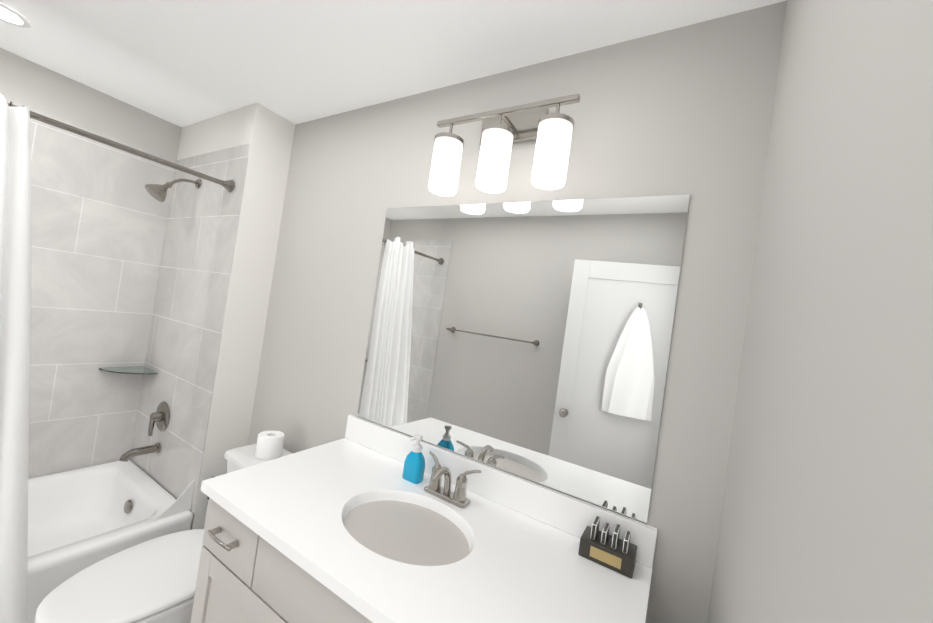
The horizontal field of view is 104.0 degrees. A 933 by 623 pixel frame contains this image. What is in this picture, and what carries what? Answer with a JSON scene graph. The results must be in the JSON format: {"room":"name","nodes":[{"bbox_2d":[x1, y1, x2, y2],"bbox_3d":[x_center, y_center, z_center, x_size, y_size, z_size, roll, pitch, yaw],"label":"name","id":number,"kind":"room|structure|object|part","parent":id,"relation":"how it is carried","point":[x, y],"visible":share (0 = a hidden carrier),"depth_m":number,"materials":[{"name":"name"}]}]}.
{"room":"bathroom","nodes":[
{"label":"bathroom","id":0,"kind":"room"},
{"bbox_2d":[0,48,181,459],"bbox_3d":[-2.396,-0.046,1.791,0.100,2.440,1.780,7,-1,31],"label":"wall","id":1,"kind":"structure","parent":0,"point":[32,84],"depth_m":1.98,"materials":[{"name":"grey paint"}]},
{"bbox_2d":[5,97,172,478],"bbox_3d":[-2.402,-0.084,1.670,0.006,1.930,1.560,7,-1,31],"label":"wall","id":2,"kind":"structure","parent":1,"relation":"attached to","point":[128,269],"depth_m":2.07,"materials":[{"name":"tile"}]},
{"bbox_2d":[131,103,294,529],"bbox_3d":[-1.584,0.074,2.208,0.880,2.440,0.220,7,-1,31],"label":"wall","id":3,"kind":"structure","parent":0,"point":[267,134],"depth_m":1.98,"materials":[{"name":"white paint"}]},
{"bbox_2d":[129,143,250,512],"bbox_3d":[-1.634,0.031,2.110,0.870,1.930,0.006,7,-1,31],"label":"wall","id":4,"kind":"structure","parent":3,"relation":"attached to","point":[199,235],"depth_m":2.07,"materials":[{"name":"tile"}]},
{"bbox_2d":[0,93,234,622],"bbox_3d":[-1.697,0.179,1.226,0.269,1.949,1.544,7,-1,31],"label":"shower curtain","id":5,"kind":"object","parent":4,"relation":"attached to","point":[15,236],"visible":1,"depth_m":1.29,"materials":[{"name":"white fabric"}]},
{"bbox_3d":[-1.655,-0.738,1.293,0.068,0.068,1.544,7,-1,31],"label":"rod","id":6,"kind":"part","parent":5,"relation":"part of","materials":[{"name":"silver metal"}]},
{"bbox_2d":[99,366,157,373],"bbox_3d":[-2.022,0.356,2.180,0.210,0.008,0.210,7,-1,31],"label":"glass shelf","id":7,"kind":"object","parent":4,"relation":"attached to","point":[135,370],"visible":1,"depth_m":2.18,"materials":[{"name":"white glass"}]},
{"bbox_2d":[119,442,160,461],"bbox_3d":[-1.841,0.794,2.053,0.060,0.071,0.170,7,-1,31],"label":"tub spout","id":8,"kind":"object","parent":4,"relation":"attached to","point":[135,452],"visible":0.96,"depth_m":2.04,"materials":[{"name":"silver metal"}]},
{"bbox_2d":[148,401,169,435],"bbox_3d":[-1.791,0.612,2.097,0.170,0.176,0.074,7,-1,31],"label":"shower valve","id":9,"kind":"object","parent":4,"relation":"attached to","point":[160,416],"visible":1,"depth_m":2.09,"materials":[{"name":"silver metal"}]},
{"bbox_2d":[145,179,200,201],"bbox_3d":[-1.651,-0.697,2.048,0.106,0.196,0.238,7,-1,31],"label":"shower head","id":10,"kind":"object","parent":4,"relation":"attached to","point":[158,192],"visible":0.98,"depth_m":1.99},
{"bbox_2d":[0,0,786,126],"bbox_3d":[-0.881,-1.129,1.001,3.250,0.100,1.980,7,-1,31],"label":"ceiling","id":11,"kind":"structure","parent":0,"point":[181,63],"depth_m":1.42,"materials":[{"name":"white paint"}]},
{"bbox_2d":[0,3,31,27],"bbox_3d":[-1.876,-1.205,1.470,0.156,0.008,0.156,7,-1,31],"label":"recessed light","id":12,"kind":"object","parent":11,"relation":"in","point":[25,23],"depth_m":1.49,"materials":[{"name":"white"}]},
{"bbox_3d":[-1.875,-1.207,1.470,0.108,0.001,0.108,7,-1,31],"label":"recessed ceiling light lens","id":13,"kind":"part","parent":12,"relation":"part of","materials":[{"name":"white plastic"}]},
{"bbox_2d":[248,1,786,622],"bbox_3d":[-0.580,0.208,1.787,3.250,2.440,0.100,7,-1,31],"label":"wall","id":14,"kind":"structure","parent":0,"point":[688,109],"depth_m":1.17,"materials":[{"name":"grey paint"}]},
{"bbox_2d":[344,414,657,568],"bbox_3d":[-0.007,0.591,1.337,1.253,0.105,0.020,7,-1,31],"label":"backsplash","id":15,"kind":"structure","parent":14,"relation":"attached to","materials":[{"name":"white stone"}]},
{"bbox_2d":[428,94,579,195],"bbox_3d":[0.121,-0.581,1.288,0.540,0.323,0.176,7,-1,31],"label":"sconce","id":16,"kind":"object","parent":14,"relation":"attached to","point":[503,130],"visible":1,"depth_m":1.22,"materials":[{"name":"white glass"}]},
{"bbox_2d":[357,194,689,522],"bbox_3d":[0.076,0.066,1.349,1.185,0.952,0.004,7,-1,31],"label":"mirror","id":17,"kind":"object","parent":14,"relation":"attached to","point":[531,340],"visible":1,"depth_m":1.25,"materials":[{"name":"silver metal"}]},
{"bbox_2d":[707,0,932,622],"bbox_3d":[0.282,0.302,0.170,0.100,2.440,1.780,7,-1,31],"label":"wall","id":18,"kind":"structure","parent":0,"point":[827,512],"depth_m":0.38,"materials":[{"name":"grey paint"}]},
{"bbox_3d":[-1.232,1.376,0.960,3.250,0.080,1.980,7,-1,31],"label":"floor","id":19,"kind":"structure","parent":0,"visible":0},
{"bbox_2d":[27,459,193,622],"bbox_3d":[-2.167,0.984,1.425,0.878,0.451,1.544,7,-1,31],"label":"bathtub","id":20,"kind":"object","parent":19,"relation":"on","point":[80,519],"visible":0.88,"depth_m":1.93,"materials":[{"name":"white ceramic"}]},
{"bbox_2d":[34,443,292,622],"bbox_3d":[-1.107,1.007,1.466,0.570,0.702,0.843,7,-1,31],"label":"toilet","id":21,"kind":"object","parent":19,"relation":"on","point":[154,580],"visible":0.44,"depth_m":1.25,"materials":[{"name":"white ceramic"}]},
{"bbox_3d":[-1.137,0.960,1.328,0.411,0.050,0.568,7,-1,31],"label":"lid","id":22,"kind":"part","parent":21,"relation":"part of","materials":[{"name":"white plastic"}]},
{"bbox_2d":[255,431,284,459],"bbox_3d":[-0.928,0.630,1.720,0.112,0.100,0.112,7,-1,31],"label":"toilet paper","id":23,"kind":"object","parent":21,"relation":"on","point":[269,445],"visible":0.96,"depth_m":1.68,"materials":[{"name":"white paper"}]},
{"bbox_2d":[204,476,214,528],"bbox_3d":[-1.316,1.089,1.838,0.090,0.490,0.090,7,-1,31],"label":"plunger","id":24,"kind":"object","parent":19,"relation":"on","point":[207,507],"visible":0.02,"depth_m":1.84,"materials":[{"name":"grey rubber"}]},
{"bbox_2d":[190,414,657,622],"bbox_3d":[-0.219,0.984,1.073,1.254,0.980,0.620,7,-1,31],"label":"bathroom vanity","id":25,"kind":"object","parent":19,"relation":"on","point":[353,526],"visible":1,"depth_m":1.02,"materials":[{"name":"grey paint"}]},
{"bbox_2d":[402,434,424,483],"bbox_3d":[-0.190,0.535,1.335,0.075,0.164,0.062,7,-1,31],"label":"soap dispenser","id":26,"kind":"object","parent":25,"relation":"on","point":[414,467],"visible":1,"depth_m":1.32,"materials":[{"name":"teal plastic"}]},
{"bbox_2d":[423,450,481,507],"bbox_3d":[-0.079,0.571,1.215,0.215,0.120,0.126,7,-1,31],"label":"faucet","id":27,"kind":"object","parent":25,"relation":"on","point":[438,496],"depth_m":1.22,"materials":[{"name":"silver metal"}]},
{"bbox_2d":[578,516,637,577],"bbox_3d":[0.399,0.649,1.021,0.140,0.093,0.083,7,-1,31],"label":"box","id":28,"kind":"object","parent":25,"relation":"on","point":[604,548],"visible":1,"depth_m":1.00,"materials":[{"name":"grey"}]}
]}

